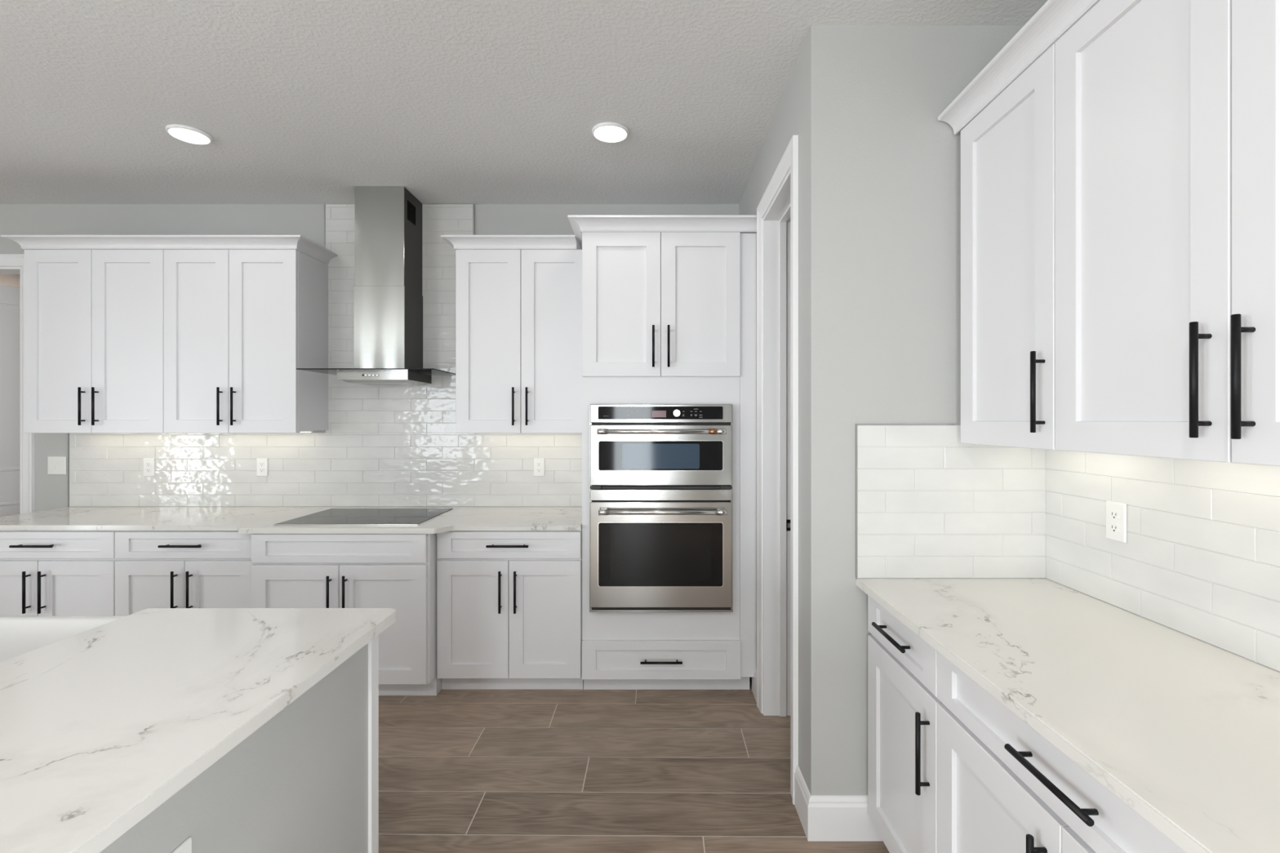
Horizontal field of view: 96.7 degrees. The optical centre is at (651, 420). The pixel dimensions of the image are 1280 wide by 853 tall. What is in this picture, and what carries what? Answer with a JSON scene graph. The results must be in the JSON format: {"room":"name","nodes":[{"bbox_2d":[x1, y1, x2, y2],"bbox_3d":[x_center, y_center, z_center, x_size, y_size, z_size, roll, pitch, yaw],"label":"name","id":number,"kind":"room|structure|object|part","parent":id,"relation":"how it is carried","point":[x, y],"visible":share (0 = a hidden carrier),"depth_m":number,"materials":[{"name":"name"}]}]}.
{"room":"kitchen","nodes":[
{"label":"kitchen","id":0,"kind":"room"},
{"bbox_2d":[0,274,20,287],"bbox_3d":[-5.640,0.040,4.585,0.120,2.854,1.630,0,0,0],"label":"wall","id":1,"kind":"structure","parent":0,"point":[12,280],"depth_m":4.96,"materials":[{"name":"grey paint"}]},
{"bbox_2d":[0,204,738,511],"bbox_3d":[-2.607,0.040,3.710,8.227,2.854,0.120,0,0,0],"label":"wall","id":2,"kind":"structure","parent":0,"point":[306,220],"depth_m":3.65,"materials":[{"name":"grey paint"}]},
{"bbox_2d":[0,284,20,516],"bbox_3d":[-4.630,0.244,4.119,0.052,2.425,0.757,0,0,25],"label":"door","id":3,"kind":"structure","parent":2,"relation":"in","point":[10,296],"depth_m":4.10,"materials":[{"name":"white paint"}]},
{"bbox_2d":[0,253,35,514],"bbox_3d":[-4.415,0.203,3.702,0.917,2.528,0.144,0,0,0],"label":"trim","id":4,"kind":"structure","parent":2,"relation":"attached to","point":[10,264],"depth_m":3.64,"materials":[{"name":"white paint"}]},
{"bbox_2d":[48,456,66,474],"bbox_3d":[-3.812,0.289,3.644,0.116,0.115,0.011,0,0,0],"label":"light switch","id":5,"kind":"object","parent":2,"relation":"attached to","point":[56,464],"visible":1,"depth_m":3.64,"materials":[{"name":"white plastic"}]},
{"bbox_2d":[23,249,166,433],"bbox_3d":[-3.250,-0.461,3.461,0.812,1.071,0.374,0,0,0],"label":"upper cabinet","id":6,"kind":"object","parent":2,"relation":"attached to","point":[94,319],"visible":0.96,"depth_m":3.32,"materials":[{"name":"white paint"}]},
{"bbox_3d":[-3.459,-0.461,3.321,0.391,1.069,0.020,0,0,0],"label":"door","id":7,"kind":"part","parent":6,"relation":"part of","materials":[{"name":"white paint"}]},
{"bbox_3d":[-3.300,-0.082,3.292,0.013,0.220,0.037,0,0,0],"label":"handle","id":8,"kind":"part","parent":6,"relation":"part of","materials":[{"name":"black metal"}]},
{"bbox_3d":[-3.222,-0.082,3.292,0.013,0.220,0.037,0,0,0],"label":"handle","id":9,"kind":"part","parent":6,"relation":"part of","materials":[{"name":"black metal"}]},
{"bbox_3d":[-3.053,-0.461,3.321,0.416,1.069,0.020,0,0,0],"label":"door","id":10,"kind":"part","parent":6,"relation":"part of","materials":[{"name":"white paint"}]},
{"bbox_2d":[0,235,337,264],"bbox_3d":[-2.862,-1.028,3.449,1.713,0.062,0.400,0,0,0],"label":"crown molding","id":11,"kind":"structure","parent":6,"relation":"attached to","point":[300,242],"depth_m":3.29,"materials":[{"name":"white paint"}]},
{"bbox_2d":[164,249,328,433],"bbox_3d":[-2.456,-0.461,3.461,0.774,1.071,0.374,0,0,0],"label":"upper cabinet","id":12,"kind":"object","parent":2,"relation":"attached to","point":[239,325],"visible":1,"depth_m":3.32,"materials":[{"name":"white paint"}]},
{"bbox_3d":[-2.653,-0.461,3.321,0.377,1.069,0.020,0,0,0],"label":"door","id":13,"kind":"part","parent":12,"relation":"part of","materials":[{"name":"white paint"}]},
{"bbox_3d":[-2.501,-0.082,3.292,0.013,0.220,0.037,0,0,0],"label":"handle","id":14,"kind":"part","parent":12,"relation":"part of","materials":[{"name":"black metal"}]},
{"bbox_3d":[-2.423,-0.082,3.292,0.013,0.220,0.037,0,0,0],"label":"handle","id":15,"kind":"part","parent":12,"relation":"part of","materials":[{"name":"black metal"}]},
{"bbox_3d":[-2.266,-0.461,3.321,0.391,1.069,0.020,0,0,0],"label":"door","id":16,"kind":"part","parent":12,"relation":"part of","materials":[{"name":"white paint"}]},
{"bbox_2d":[67,204,582,506],"bbox_3d":[-2.054,-0.416,3.644,3.364,1.938,0.012,0,0,0],"label":"tile backsplash","id":17,"kind":"structure","parent":2,"relation":"attached to","point":[382,446],"depth_m":3.64,"materials":[{"name":"white tile"}]},
{"bbox_3d":[-3.732,0.316,3.644,0.008,0.473,0.010,0,0,0],"label":"edge trim","id":18,"kind":"part","parent":17,"relation":"part of","materials":[{"name":"silver metal"}]},
{"bbox_2d":[143,457,155,475],"bbox_3d":[-3.212,0.299,3.634,0.070,0.115,0.009,0,0,0],"label":"wall outlet","id":19,"kind":"object","parent":17,"relation":"attached to","point":[148,463],"visible":1,"depth_m":3.63,"materials":[{"name":"white plastic"}]},
{"bbox_2d":[145,462,151,466],"bbox_3d":[-3.212,0.280,3.631,0.033,0.028,0.003,0,0,0],"label":"receptacle","id":20,"kind":"object","parent":19,"relation":"attached to","point":[147,464],"depth_m":3.63,"materials":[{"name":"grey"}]},
{"bbox_2d":[145,467,151,472],"bbox_3d":[-3.212,0.319,3.631,0.033,0.028,0.003,0,0,0],"label":"receptacle","id":21,"kind":"object","parent":19,"relation":"attached to","point":[147,469],"depth_m":3.63,"materials":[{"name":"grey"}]},
{"bbox_2d":[256,457,267,475],"bbox_3d":[-2.489,0.299,3.634,0.070,0.115,0.009,0,0,0],"label":"wall outlet","id":22,"kind":"object","parent":17,"relation":"attached to","point":[261,463],"visible":1,"depth_m":3.63,"materials":[{"name":"white plastic"}]},
{"bbox_2d":[258,462,264,466],"bbox_3d":[-2.489,0.280,3.631,0.033,0.028,0.003,0,0,0],"label":"receptacle","id":23,"kind":"object","parent":22,"relation":"attached to","point":[260,464],"depth_m":3.63,"materials":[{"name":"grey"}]},
{"bbox_2d":[258,467,264,472],"bbox_3d":[-2.489,0.319,3.631,0.033,0.028,0.003,0,0,0],"label":"receptacle","id":24,"kind":"object","parent":22,"relation":"attached to","point":[260,469],"depth_m":3.63,"materials":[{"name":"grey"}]},
{"bbox_3d":[-2.091,-0.653,3.644,0.005,1.461,0.012,0,0,0],"label":"edge trim","id":25,"kind":"part","parent":17,"relation":"part of","materials":[{"name":"silver metal"}]},
{"bbox_3d":[-1.139,-0.653,3.644,0.008,1.461,0.012,0,0,0],"label":"edge trim","id":26,"kind":"part","parent":17,"relation":"part of","materials":[{"name":"silver metal"}]},
{"bbox_2d":[533,457,544,475],"bbox_3d":[-0.720,0.299,3.634,0.070,0.115,0.009,0,0,0],"label":"wall outlet","id":27,"kind":"object","parent":17,"relation":"attached to","point":[539,463],"visible":1,"depth_m":3.63,"materials":[{"name":"white plastic"}]},
{"bbox_2d":[536,467,541,472],"bbox_3d":[-0.720,0.319,3.631,0.033,0.028,0.003,0,0,0],"label":"receptacle","id":28,"kind":"object","parent":27,"relation":"attached to","point":[538,469],"depth_m":3.63,"materials":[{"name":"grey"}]},
{"bbox_2d":[296,186,455,385],"bbox_3d":[-1.612,-0.803,3.416,0.770,1.165,0.441,0,0,0],"label":"range hood","id":29,"kind":"object","parent":2,"relation":"attached to","point":[388,297],"visible":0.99,"depth_m":3.37,"materials":[{"name":"silver metal"}]},
{"bbox_2d":[407,200,416,225],"bbox_3d":[-1.464,-1.266,3.472,0.002,0.115,0.120,0,0,0],"label":"vent grille","id":30,"kind":"object","parent":29,"relation":"attached to","point":[411,206],"depth_m":3.47,"materials":[{"name":"black metal"}]},
{"bbox_2d":[455,249,582,433],"bbox_3d":[-0.758,-0.461,3.461,0.768,1.071,0.374,0,0,0],"label":"upper cabinet","id":31,"kind":"object","parent":2,"relation":"attached to","point":[518,313],"visible":0.95,"depth_m":3.32,"materials":[{"name":"white paint"}]},
{"bbox_3d":[-0.952,-0.461,3.321,0.377,1.069,0.020,0,0,0],"label":"door","id":32,"kind":"part","parent":31,"relation":"part of","materials":[{"name":"white paint"}]},
{"bbox_3d":[-0.800,-0.082,3.292,0.013,0.220,0.037,0,0,0],"label":"handle","id":33,"kind":"part","parent":31,"relation":"part of","materials":[{"name":"black metal"}]},
{"bbox_3d":[-0.722,-0.082,3.292,0.013,0.220,0.037,0,0,0],"label":"handle","id":34,"kind":"part","parent":31,"relation":"part of","materials":[{"name":"black metal"}]},
{"bbox_3d":[-0.568,-0.461,3.321,0.385,1.069,0.020,0,0,0],"label":"door","id":35,"kind":"part","parent":31,"relation":"part of","materials":[{"name":"white paint"}]},
{"bbox_2d":[440,214,756,249],"bbox_3d":[-0.324,-1.030,3.298,1.763,0.067,0.702,0,0,0],"label":"crown molding","id":36,"kind":"structure","parent":31,"relation":"attached to","point":[580,224],"depth_m":3.00,"materials":[{"name":"white paint"}]},
{"bbox_2d":[0,0,1047,204],"bbox_3d":[-2.150,-1.437,-0.200,10.300,0.100,11.600,0,0,0],"label":"ceiling","id":37,"kind":"structure","parent":0,"point":[298,101],"depth_m":2.40,"materials":[{"name":"white paint"}]},
{"bbox_2d":[165,124,212,144],"bbox_3d":[-2.232,-1.379,2.747,0.177,0.016,0.177,0,0,0],"label":"recessed light","id":38,"kind":"object","parent":37,"relation":"in","point":[185,133],"visible":1,"depth_m":2.73,"materials":[{"name":"white paint"}]},
{"bbox_2d":[591,121,628,142],"bbox_3d":[-0.198,-1.379,2.727,0.177,0.016,0.177,0,0,0],"label":"recessed light","id":39,"kind":"object","parent":37,"relation":"in","point":[605,131],"visible":1,"depth_m":2.71,"materials":[{"name":"white paint"}]},
{"bbox_2d":[378,677,888,852],"bbox_3d":[-2.092,1.517,-0.200,12.670,0.100,11.600,0,0,0],"label":"floor","id":40,"kind":"structure","parent":0,"point":[583,771],"depth_m":2.35,"materials":[{"name":"brown tile"}]},
{"bbox_2d":[0,530,117,616],"bbox_3d":[-3.250,1.024,3.311,0.812,0.885,0.674,0,0,0],"label":"base cabinet","id":41,"kind":"object","parent":40,"relation":"on","point":[43,573],"visible":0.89,"depth_m":3.01,"materials":[{"name":"white paint"}]},
{"bbox_3d":[-3.453,1.056,3.020,0.404,0.622,0.020,0,0,0],"label":"door","id":42,"kind":"part","parent":41,"relation":"part of","materials":[{"name":"white paint"}]},
{"bbox_3d":[-3.289,0.902,2.992,0.013,0.220,0.037,0,0,0],"label":"handle","id":43,"kind":"part","parent":41,"relation":"part of","materials":[{"name":"black metal"}]},
{"bbox_3d":[-3.251,0.661,2.992,0.220,0.013,0.037,0,0,0],"label":"handle","id":44,"kind":"part","parent":41,"relation":"part of","materials":[{"name":"black metal"}]},
{"bbox_3d":[-3.209,0.902,2.992,0.013,0.220,0.037,0,0,0],"label":"handle","id":45,"kind":"part","parent":41,"relation":"part of","materials":[{"name":"black metal"}]},
{"bbox_3d":[-3.251,0.661,3.020,0.808,0.142,0.020,0,0,0],"label":"drawer","id":46,"kind":"part","parent":41,"relation":"part of","materials":[{"name":"white paint"}]},
{"bbox_3d":[-3.047,1.056,3.020,0.401,0.622,0.020,0,0,0],"label":"door","id":47,"kind":"part","parent":41,"relation":"part of","materials":[{"name":"white paint"}]},
{"bbox_2d":[115,530,251,616],"bbox_3d":[-2.458,1.024,3.311,0.772,0.885,0.674,0,0,0],"label":"base cabinet","id":48,"kind":"object","parent":40,"relation":"on","point":[154,569],"visible":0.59,"depth_m":3.01,"materials":[{"name":"white paint"}]},
{"bbox_3d":[-2.659,1.056,3.020,0.368,0.622,0.020,0,0,0],"label":"door","id":49,"kind":"part","parent":48,"relation":"part of","materials":[{"name":"white paint"}]},
{"bbox_3d":[-2.513,0.902,2.992,0.013,0.220,0.037,0,0,0],"label":"handle","id":50,"kind":"part","parent":48,"relation":"part of","materials":[{"name":"black metal"}]},
{"bbox_3d":[-2.473,0.661,2.992,0.220,0.013,0.037,0,0,0],"label":"handle","id":51,"kind":"part","parent":48,"relation":"part of","materials":[{"name":"black metal"}]},
{"bbox_3d":[-2.473,0.661,3.020,0.740,0.142,0.020,0,0,0],"label":"drawer","id":52,"kind":"part","parent":48,"relation":"part of","materials":[{"name":"white paint"}]},
{"bbox_3d":[-2.433,0.902,2.992,0.013,0.220,0.037,0,0,0],"label":"handle","id":53,"kind":"part","parent":48,"relation":"part of","materials":[{"name":"black metal"}]},
{"bbox_3d":[-2.287,1.056,3.020,0.369,0.622,0.020,0,0,0],"label":"door","id":54,"kind":"part","parent":48,"relation":"part of","materials":[{"name":"white paint"}]},
{"bbox_2d":[99,635,378,852],"bbox_3d":[-1.953,1.025,1.073,2.334,0.884,1.146,0,0,0],"label":"kitchen island","id":55,"kind":"object","parent":40,"relation":"on","point":[306,780],"visible":0.27,"depth_m":1.29,"materials":[{"name":"grey paint"}]},
{"bbox_2d":[171,837,191,852],"bbox_3d":[-0.795,0.777,0.948,0.009,0.115,0.070,0,0,0],"label":"wall outlet","id":56,"kind":"object","parent":55,"relation":"attached to","point":[186,846],"visible":1,"depth_m":0.97,"materials":[{"name":"white plastic"}]},
{"bbox_2d":[0,608,396,852],"bbox_3d":[-1.971,0.568,1.048,2.458,0.030,1.256,0,0,0],"label":"island countertop","id":57,"kind":"structure","parent":55,"relation":"on","point":[100,726],"depth_m":1.12,"materials":[{"name":"stone"}]},
{"bbox_2d":[0,616,124,662],"bbox_3d":[-1.892,0.700,1.460,0.870,0.234,0.490,0,0,0],"label":"farmhouse sink","id":58,"kind":"object","parent":57,"relation":"in","point":[19,635],"visible":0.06,"depth_m":1.67,"materials":[{"name":"white"}]},
{"bbox_3d":[-0.805,1.025,1.625,0.030,0.884,0.042,0,0,0],"label":"corner trim","id":59,"kind":"part","parent":55,"relation":"part of","materials":[{"name":"white paint"}]},
{"bbox_2d":[251,533,441,695],"bbox_3d":[-1.608,1.024,3.266,0.924,0.885,0.764,0,0,0],"label":"base cabinet","id":60,"kind":"object","parent":40,"relation":"on","point":[397,571],"visible":0.55,"depth_m":2.93,"materials":[{"name":"white paint"}]},
{"bbox_2d":[0,506,582,533],"bbox_3d":[-2.053,0.567,3.279,3.358,0.028,0.741,0,0,0],"label":"countertop","id":61,"kind":"structure","parent":60,"relation":"on","point":[245,520],"depth_m":3.17,"materials":[{"name":"stone"}]},
{"bbox_2d":[273,508,453,525],"bbox_3d":[-1.612,0.550,3.267,0.763,0.006,0.543,0,0,0],"label":"induction cooktop","id":62,"kind":"object","parent":61,"relation":"in","point":[331,517],"visible":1,"depth_m":3.22,"materials":[{"name":"black glass"}]},
{"bbox_3d":[-1.832,1.051,2.930,0.448,0.612,0.020,0,0,0],"label":"door","id":63,"kind":"part","parent":60,"relation":"part of","materials":[{"name":"white paint"}]},
{"bbox_3d":[-1.647,0.901,2.902,0.013,0.220,0.037,0,0,0],"label":"handle","id":64,"kind":"part","parent":60,"relation":"part of","materials":[{"name":"black metal"}]},
{"bbox_3d":[-1.567,0.901,2.902,0.013,0.220,0.037,0,0,0],"label":"handle","id":65,"kind":"part","parent":60,"relation":"part of","materials":[{"name":"black metal"}]},
{"bbox_3d":[-1.382,1.051,2.930,0.446,0.612,0.020,0,0,0],"label":"door","id":66,"kind":"part","parent":60,"relation":"part of","materials":[{"name":"white paint"}]},
{"bbox_3d":[-1.155,1.417,3.343,0.019,0.100,0.588,0,0,0],"label":"panel","id":67,"kind":"part","parent":60,"relation":"part of","materials":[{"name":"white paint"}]},
{"bbox_2d":[436,528,583,689],"bbox_3d":[-0.759,1.024,3.311,0.770,0.885,0.674,0,0,0],"label":"base cabinet","id":68,"kind":"object","parent":40,"relation":"on","point":[509,602],"visible":0.96,"depth_m":3.02,"materials":[{"name":"white paint"}]},
{"bbox_3d":[-0.948,1.056,3.020,0.378,0.622,0.020,0,0,0],"label":"door","id":69,"kind":"part","parent":68,"relation":"part of","materials":[{"name":"white paint"}]},
{"bbox_3d":[-0.797,0.902,2.992,0.013,0.220,0.037,0,0,0],"label":"handle","id":70,"kind":"part","parent":68,"relation":"part of","materials":[{"name":"black metal"}]},
{"bbox_3d":[-0.756,0.661,2.992,0.220,0.013,0.037,0,0,0],"label":"handle","id":71,"kind":"part","parent":68,"relation":"part of","materials":[{"name":"black metal"}]},
{"bbox_3d":[-0.756,0.661,3.020,0.761,0.142,0.020,0,0,0],"label":"drawer","id":72,"kind":"part","parent":68,"relation":"part of","materials":[{"name":"white paint"}]},
{"bbox_3d":[-0.718,0.902,2.992,0.013,0.220,0.037,0,0,0],"label":"handle","id":73,"kind":"part","parent":68,"relation":"part of","materials":[{"name":"black metal"}]},
{"bbox_3d":[-0.566,1.056,3.020,0.380,0.622,0.020,0,0,0],"label":"door","id":74,"kind":"part","parent":68,"relation":"part of","materials":[{"name":"white paint"}]},
{"bbox_2d":[582,231,756,689],"bbox_3d":[0.093,0.235,3.311,0.929,2.464,0.674,0,0,0],"label":"oven tower","id":75,"kind":"object","parent":40,"relation":"on","point":[668,317],"visible":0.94,"depth_m":3.02,"materials":[{"name":"white paint"}]},
{"bbox_3d":[-0.160,-0.615,3.020,0.415,0.764,0.020,0,0,0],"label":"door","id":76,"kind":"part","parent":75,"relation":"part of","materials":[{"name":"white paint"}]},
{"bbox_3d":[0.009,-0.390,2.992,0.013,0.220,0.037,0,0,0],"label":"handle","id":77,"kind":"part","parent":75,"relation":"part of","materials":[{"name":"black metal"}]},
{"bbox_2d":[589,404,733,612],"bbox_3d":[0.050,0.461,3.219,0.752,1.090,0.598,0,0,0],"label":"double wall oven","id":78,"kind":"object","parent":75,"relation":"in","point":[661,475],"visible":1,"depth_m":2.98,"materials":[{"name":"silver metal"}]},
{"bbox_3d":[0.047,-0.039,2.979,0.653,0.067,0.001,0,0,0],"label":"panel glass","id":79,"kind":"part","parent":78,"relation":"part of","materials":[{"name":"black glass"}]},
{"bbox_3d":[0.049,0.183,2.989,0.745,0.316,0.018,0,0,0],"label":"microwave door","id":80,"kind":"part","parent":78,"relation":"part of","materials":[{"name":"silver metal"}]},
{"bbox_3d":[0.050,-0.036,2.989,0.746,0.096,0.018,0,0,0],"label":"control panel","id":81,"kind":"part","parent":78,"relation":"part of","materials":[{"name":"silver metal"}]},
{"bbox_3d":[0.051,1.271,3.020,0.842,0.204,0.020,0,0,0],"label":"drawer","id":82,"kind":"part","parent":75,"relation":"part of","materials":[{"name":"white paint"}]},
{"bbox_3d":[0.051,1.271,2.992,0.220,0.013,0.037,0,0,0],"label":"handle","id":83,"kind":"part","parent":75,"relation":"part of","materials":[{"name":"black metal"}]},
{"bbox_3d":[0.089,-0.390,2.992,0.013,0.220,0.037,0,0,0],"label":"handle","id":84,"kind":"part","parent":75,"relation":"part of","materials":[{"name":"black metal"}]},
{"bbox_3d":[0.260,-0.615,3.020,0.418,0.764,0.020,0,0,0],"label":"door","id":85,"kind":"part","parent":75,"relation":"part of","materials":[{"name":"white paint"}]},
{"bbox_2d":[867,595,942,852],"bbox_3d":[1.050,1.024,1.740,0.671,0.885,0.482,0,0,0],"label":"base cabinet","id":86,"kind":"object","parent":40,"relation":"on","point":[903,700],"visible":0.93,"depth_m":1.73,"materials":[{"name":"white paint"}]},
{"bbox_3d":[0.732,0.661,1.738,0.037,0.013,0.220,0,0,0],"label":"handle","id":87,"kind":"part","parent":86,"relation":"part of","materials":[{"name":"black metal"}]},
{"bbox_3d":[0.760,0.661,1.738,0.020,0.142,0.474,0,0,0],"label":"drawer","id":88,"kind":"part","parent":86,"relation":"part of","materials":[{"name":"white paint"}]},
{"bbox_3d":[0.732,0.902,1.540,0.037,0.220,0.013,0,0,0],"label":"handle","id":89,"kind":"part","parent":86,"relation":"part of","materials":[{"name":"black metal"}]},
{"bbox_2d":[937,651,1186,852],"bbox_3d":[1.050,1.024,1.043,0.671,0.885,0.912,0,0,0],"label":"base cabinet","id":90,"kind":"object","parent":40,"relation":"on","point":[1002,787],"visible":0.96,"depth_m":1.20,"materials":[{"name":"white paint"}]},
{"bbox_3d":[0.760,1.056,1.271,0.020,0.622,0.452,0,0,0],"label":"door","id":91,"kind":"part","parent":90,"relation":"part of","materials":[{"name":"white paint"}]},
{"bbox_3d":[0.732,0.902,1.083,0.037,0.220,0.013,0,0,0],"label":"handle","id":92,"kind":"part","parent":90,"relation":"part of","materials":[{"name":"black metal"}]},
{"bbox_3d":[0.732,0.661,1.043,0.037,0.013,0.220,0,0,0],"label":"handle","id":93,"kind":"part","parent":90,"relation":"part of","materials":[{"name":"black metal"}]},
{"bbox_2d":[855,577,1279,852],"bbox_3d":[1.051,0.567,1.248,0.670,0.028,1.497,0,0,0],"label":"countertop","id":94,"kind":"structure","parent":90,"relation":"on","point":[1183,729],"depth_m":1.16,"materials":[{"name":"stone"}]},
{"bbox_3d":[0.760,1.056,0.815,0.020,0.622,0.453,0,0,0],"label":"door","id":95,"kind":"part","parent":90,"relation":"part of","materials":[{"name":"white paint"}]},
{"bbox_2d":[738,25,850,795],"bbox_3d":[0.630,0.040,2.824,0.140,2.854,1.652,0,0,0],"label":"wall","id":96,"kind":"structure","parent":0,"point":[815,104],"depth_m":2.00,"materials":[{"name":"grey paint"}]},
{"bbox_2d":[751,667,756,702],"bbox_3d":[0.552,1.392,3.010,0.015,0.150,0.170,0,0,0],"label":"baseboard","id":97,"kind":"structure","parent":96,"relation":"attached to","point":[753,679],"depth_m":3.01,"materials":[{"name":"white paint"}]},
{"bbox_2d":[756,134,798,804],"bbox_3d":[0.622,0.189,2.547,0.164,2.556,0.752,0,0,0],"label":"trim","id":98,"kind":"structure","parent":96,"relation":"attached to","point":[777,211],"depth_m":2.83,"materials":[{"name":"white paint"}]},
{"bbox_3d":[0.683,0.521,2.826,0.028,0.056,0.002,0,0,0],"label":"plate","id":99,"kind":"part","parent":98,"relation":"part of","materials":[{"name":"black metal"}]},
{"bbox_2d":[850,25,1046,795],"bbox_3d":[1.044,0.040,2.058,0.687,2.854,0.120,0,0,0],"label":"wall","id":100,"kind":"structure","parent":0,"point":[905,162],"depth_m":2.00,"materials":[{"name":"grey paint"}]},
{"bbox_2d":[794,766,883,841],"bbox_3d":[0.685,1.392,2.075,0.280,0.150,0.186,0,0,0],"label":"baseboard","id":101,"kind":"structure","parent":100,"relation":"attached to","point":[823,818],"depth_m":1.98,"materials":[{"name":"white paint"}]},
{"bbox_2d":[855,423,1279,671],"bbox_3d":[1.051,0.283,1.249,0.672,0.541,1.498,0,0,0],"label":"tile backsplash","id":102,"kind":"structure","parent":100,"relation":"attached to","point":[1199,559],"depth_m":1.81,"materials":[{"name":"white tile"}]},
{"bbox_3d":[0.887,0.282,1.993,0.345,0.540,0.009,0,0,0],"label":"edge trim","id":103,"kind":"part","parent":102,"relation":"part of","materials":[{"name":"white tile"}]},
{"bbox_2d":[1106,500,1126,543],"bbox_3d":[1.372,0.299,1.683,0.009,0.115,0.070,0,0,0],"label":"wall outlet","id":104,"kind":"object","parent":102,"relation":"attached to","point":[1116,512],"visible":1,"depth_m":1.68,"materials":[{"name":"white plastic"}]},
{"bbox_2d":[1109,509,1119,519],"bbox_3d":[1.369,0.280,1.683,0.003,0.028,0.033,0,0,0],"label":"receptacle","id":105,"kind":"object","parent":104,"relation":"attached to","point":[1113,513],"depth_m":1.68,"materials":[{"name":"white plastic"}]},
{"bbox_2d":[1109,522,1119,533],"bbox_3d":[1.369,0.319,1.683,0.003,0.028,0.033,0,0,0],"label":"receptacle","id":106,"kind":"object","parent":104,"relation":"attached to","point":[1113,526],"depth_m":1.68,"materials":[{"name":"white plastic"}]},
{"bbox_2d":[1046,0,1099,49],"bbox_3d":[1.447,0.040,-0.875,0.120,2.854,9.050,0,0,0],"label":"crown molding","id":107,"kind":"structure","parent":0,"point":[1099,0],"depth_m":1.87,"materials":[{"name":"white paint"}]},
{"bbox_2d":[960,43,1055,449],"bbox_3d":[1.205,-0.459,1.740,0.361,1.076,0.482,0,0,0],"label":"upper cabinet","id":108,"kind":"object","parent":107,"relation":"attached to","point":[1008,149],"visible":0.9,"depth_m":1.70,"materials":[{"name":"white paint"}]},
{"bbox_3d":[1.042,-0.077,1.538,0.037,0.220,0.013,0,0,0],"label":"handle","id":109,"kind":"part","parent":108,"relation":"part of","materials":[{"name":"black metal"}]},
{"bbox_2d":[1055,0,1279,466],"bbox_3d":[1.205,-0.459,1.043,0.361,1.076,0.912,0,0,0],"label":"upper cabinet","id":110,"kind":"object","parent":107,"relation":"attached to","point":[1167,112],"visible":1,"depth_m":1.18,"materials":[{"name":"white paint"}]},
{"bbox_2d":[937,0,1098,134],"bbox_3d":[1.193,-1.028,1.254,0.388,0.062,1.467,0,0,0],"label":"crown molding","id":111,"kind":"structure","parent":110,"relation":"attached to","point":[1054,18],"depth_m":1.61,"materials":[{"name":"white paint"}]},
{"bbox_3d":[1.042,-0.077,1.081,0.037,0.220,0.013,0,0,0],"label":"handle","id":112,"kind":"part","parent":110,"relation":"part of","materials":[{"name":"black metal"}]},
{"bbox_3d":[1.042,-0.077,1.004,0.037,0.220,0.013,0,0,0],"label":"handle","id":113,"kind":"part","parent":110,"relation":"part of","materials":[{"name":"black metal"}]},
{"bbox_3d":[1.071,-0.459,0.815,0.020,1.074,0.453,0,0,0],"label":"door","id":114,"kind":"part","parent":110,"relation":"part of","materials":[{"name":"white paint"}]}
]}

